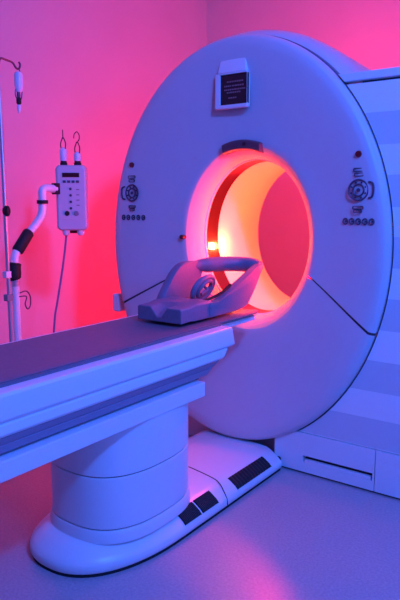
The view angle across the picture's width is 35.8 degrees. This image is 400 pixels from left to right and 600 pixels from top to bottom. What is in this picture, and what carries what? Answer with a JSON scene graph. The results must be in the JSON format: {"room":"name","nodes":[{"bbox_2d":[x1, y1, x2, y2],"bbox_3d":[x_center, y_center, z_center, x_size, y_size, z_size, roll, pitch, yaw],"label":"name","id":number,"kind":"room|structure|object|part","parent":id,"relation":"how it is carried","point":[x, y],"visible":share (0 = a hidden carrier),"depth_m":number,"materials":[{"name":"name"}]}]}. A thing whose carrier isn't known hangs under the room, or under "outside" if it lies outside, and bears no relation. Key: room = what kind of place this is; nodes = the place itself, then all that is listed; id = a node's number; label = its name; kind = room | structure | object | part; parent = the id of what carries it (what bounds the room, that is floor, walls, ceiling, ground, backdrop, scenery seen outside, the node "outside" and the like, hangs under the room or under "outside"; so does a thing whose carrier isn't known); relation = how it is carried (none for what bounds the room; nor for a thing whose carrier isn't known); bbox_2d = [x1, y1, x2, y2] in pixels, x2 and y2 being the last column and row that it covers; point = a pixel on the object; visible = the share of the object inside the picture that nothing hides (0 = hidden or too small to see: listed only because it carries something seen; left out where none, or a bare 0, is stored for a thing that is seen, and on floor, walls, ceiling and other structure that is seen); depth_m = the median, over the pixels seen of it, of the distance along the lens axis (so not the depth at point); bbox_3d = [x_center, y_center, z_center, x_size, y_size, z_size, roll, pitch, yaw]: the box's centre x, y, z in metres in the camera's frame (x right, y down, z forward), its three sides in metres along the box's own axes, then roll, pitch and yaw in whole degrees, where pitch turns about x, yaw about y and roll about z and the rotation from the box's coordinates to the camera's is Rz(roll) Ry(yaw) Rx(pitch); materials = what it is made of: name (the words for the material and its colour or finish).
{"room":"radiology room","nodes":[
{"label":"radiology room","id":0,"kind":"room"},
{"bbox_2d":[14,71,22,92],"bbox_3d":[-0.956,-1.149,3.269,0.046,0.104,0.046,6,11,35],"label":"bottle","id":1,"kind":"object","parent":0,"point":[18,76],"depth_m":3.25,"materials":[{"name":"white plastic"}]},
{"bbox_2d":[0,0,206,343],"bbox_3d":[-1.686,-0.916,3.924,0.100,3.350,5.820,6,11,36],"label":"wall","id":2,"kind":"structure","parent":0,"point":[90,68],"depth_m":4.81,"materials":[{"name":"paint"}]},
{"bbox_2d":[0,435,399,599],"bbox_3d":[0.609,1.036,2.604,5.700,0.100,5.920,6,11,36],"label":"floor","id":3,"kind":"structure","parent":0,"point":[296,535],"depth_m":2.47,"materials":[{"name":"plastic"}]},
{"bbox_2d":[0,57,20,341],"bbox_3d":[-1.013,-0.202,3.340,0.558,2.119,0.515,6,11,36],"label":"stand","id":4,"kind":"object","parent":3,"relation":"on","point":[6,210],"visible":0.48,"depth_m":3.26,"materials":[{"name":"silver metal"}]},
{"bbox_3d":[-1.018,-0.469,3.264,0.040,0.056,0.030,6,11,35],"label":"clamp knob","id":5,"kind":"part","parent":4,"relation":"part of","materials":[{"name":"black plastic"}]},
{"bbox_2d":[14,69,22,112],"bbox_3d":[-0.956,-1.106,3.276,0.045,0.232,0.045,-1,9,-9],"label":"chamber","id":6,"kind":"object","parent":4,"relation":"hanging from","point":[18,76],"visible":1,"depth_m":3.26,"materials":[{"name":"white plastic"}]},
{"bbox_2d":[2,183,59,340],"bbox_3d":[-0.928,-0.184,3.458,0.076,0.928,0.393,6,11,36],"label":"support arm","id":7,"kind":"object","parent":4,"relation":"attached to","point":[25,237],"visible":0.99,"depth_m":3.38,"materials":[{"name":"white plastic"}]},
{"bbox_3d":[-0.822,-0.634,3.535,0.040,0.063,0.033,6,11,35],"label":"mount plate","id":8,"kind":"part","parent":7,"relation":"part of","materials":[{"name":"plastic"}]},
{"bbox_2d":[53,165,88,332],"bbox_3d":[-0.794,-0.069,3.706,0.288,1.444,0.149,-4,10,-22],"label":"pump","id":9,"kind":"object","parent":7,"relation":"attached to","point":[72,200],"visible":0.87,"depth_m":3.59,"materials":[{"name":"plastic"}]},
{"bbox_2d":[60,130,66,164],"bbox_3d":[-0.792,-0.881,3.588,0.041,0.203,0.042,-2,9,-14],"label":"hook","id":10,"kind":"object","parent":9,"relation":"on","point":[63,151],"visible":0.99,"depth_m":3.58,"materials":[{"name":"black plastic"}]},
{"bbox_3d":[-0.792,-0.844,3.594,0.042,0.076,0.041,6,11,35],"label":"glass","id":11,"kind":"part","parent":10,"relation":"part of","materials":[{"name":"white plastic"}]},
{"bbox_3d":[-0.787,-0.398,3.649,0.044,0.038,0.044,6,11,35],"label":"foot knob","id":12,"kind":"part","parent":9,"relation":"part of","materials":[{"name":"white plastic"}]},
{"bbox_3d":[-0.744,-0.610,3.586,0.150,0.290,0.006,-1,9,-6],"label":"plate","id":13,"kind":"part","parent":9,"relation":"part of","materials":[{"name":"plastic"}]},
{"bbox_2d":[73,131,80,164],"bbox_3d":[-0.713,-0.878,3.597,0.043,0.195,0.042,-1,9,-8],"label":"hook","id":14,"kind":"object","parent":9,"relation":"on","point":[77,156],"visible":0.99,"depth_m":3.59,"materials":[{"name":"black plastic"}]},
{"bbox_3d":[-0.712,-0.834,3.604,0.042,0.052,0.041,6,11,35],"label":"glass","id":15,"kind":"part","parent":14,"relation":"part of","materials":[{"name":"white plastic"}]},
{"bbox_3d":[-0.703,-0.400,3.658,0.044,0.038,0.044,6,11,35],"label":"foot knob","id":16,"kind":"part","parent":9,"relation":"part of","materials":[{"name":"white plastic"}]},
{"bbox_2d":[0,309,281,577],"bbox_3d":[-0.527,0.596,2.354,0.582,0.848,2.595,6,11,36],"label":"table","id":17,"kind":"object","parent":3,"relation":"on","point":[104,403],"visible":0.93,"depth_m":2.36,"materials":[{"name":"plastic"}]},
{"bbox_3d":[-0.692,0.339,2.103,0.544,0.052,2.044,6,11,35],"label":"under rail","id":18,"kind":"part","parent":17,"relation":"part of","materials":[{"name":"plastic"}]},
{"bbox_3d":[-0.683,0.269,2.105,0.556,0.094,2.095,6,11,35],"label":"rail","id":19,"kind":"part","parent":17,"relation":"part of","materials":[{"name":"plastic"}]},
{"bbox_2d":[138,256,262,324],"bbox_3d":[0.015,-0.069,3.014,0.301,0.247,0.697,6,11,36],"label":"holder","id":20,"kind":"object","parent":17,"relation":"on","point":[184,296],"visible":1,"depth_m":2.99,"materials":[{"name":"plastic"}]},
{"bbox_2d":[113,30,393,452],"bbox_3d":[0.442,-0.318,3.625,1.790,2.260,0.987,6,11,36],"label":"scanner","id":21,"kind":"object","parent":3,"relation":"on","point":[244,110],"visible":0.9,"depth_m":3.15,"materials":[{"name":"grey plastic"}]},
{"bbox_2d":[209,243,213,249],"bbox_3d":[0.069,-0.311,3.576,0.012,0.038,0.049,6,11,35],"label":"lamp","id":22,"kind":"object","parent":21,"relation":"attached to","point":[211,245],"depth_m":3.57,"materials":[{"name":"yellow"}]},
{"bbox_3d":[0.163,-1.052,3.120,0.190,0.172,0.028,6,11,35],"label":"display frame","id":23,"kind":"part","parent":21,"relation":"part of","materials":[{"name":"white plastic"}]},
{"bbox_2d":[218,58,247,73],"bbox_3d":[0.168,-1.181,3.102,0.176,0.088,0.039,6,11,35],"label":"hood","id":24,"kind":"object","parent":21,"relation":"attached to","point":[225,65],"depth_m":3.09,"materials":[{"name":"white plastic"}]},
{"bbox_2d":[355,150,361,157],"bbox_3d":[0.709,-0.653,2.772,0.034,0.034,0.014,6,11,35],"label":"indicator light","id":25,"kind":"object","parent":21,"relation":"attached to","point":[358,153],"depth_m":2.77,"materials":[{"name":"red plastic"}]},
{"bbox_2d":[275,66,399,499],"bbox_3d":[1.805,-0.014,2.672,2.834,1.955,0.902,6,11,36],"label":"cabinet","id":26,"kind":"object","parent":3,"relation":"on","point":[356,443],"visible":1,"depth_m":2.91,"materials":[{"name":"plastic"}]},
{"bbox_3d":[0.639,0.784,3.148,0.540,0.206,0.092,6,11,35],"label":"kick panel","id":27,"kind":"part","parent":26,"relation":"part of","materials":[{"name":"white plastic"}]},
{"bbox_3d":[1.614,-0.041,2.284,2.698,1.683,0.051,6,11,35],"label":"banded panel","id":28,"kind":"part","parent":26,"relation":"part of","materials":[{"name":"plastic"}]},
{"bbox_3d":[1.922,-0.949,2.442,2.547,0.037,0.900,6,11,35],"label":"rail","id":29,"kind":"part","parent":26,"relation":"part of","materials":[{"name":"white plastic"}]},
{"bbox_3d":[1.787,0.913,2.324,2.290,0.206,0.092,6,11,35],"label":"kick panel","id":30,"kind":"part","parent":26,"relation":"part of","materials":[{"name":"white plastic"}]},
{"bbox_2d":[207,0,399,297],"bbox_3d":[2.319,-1.032,4.664,5.700,3.350,0.100,6,11,36],"label":"wall","id":31,"kind":"structure","parent":0,"point":[367,32],"depth_m":5.63,"materials":[{"name":"paint"}]}
]}

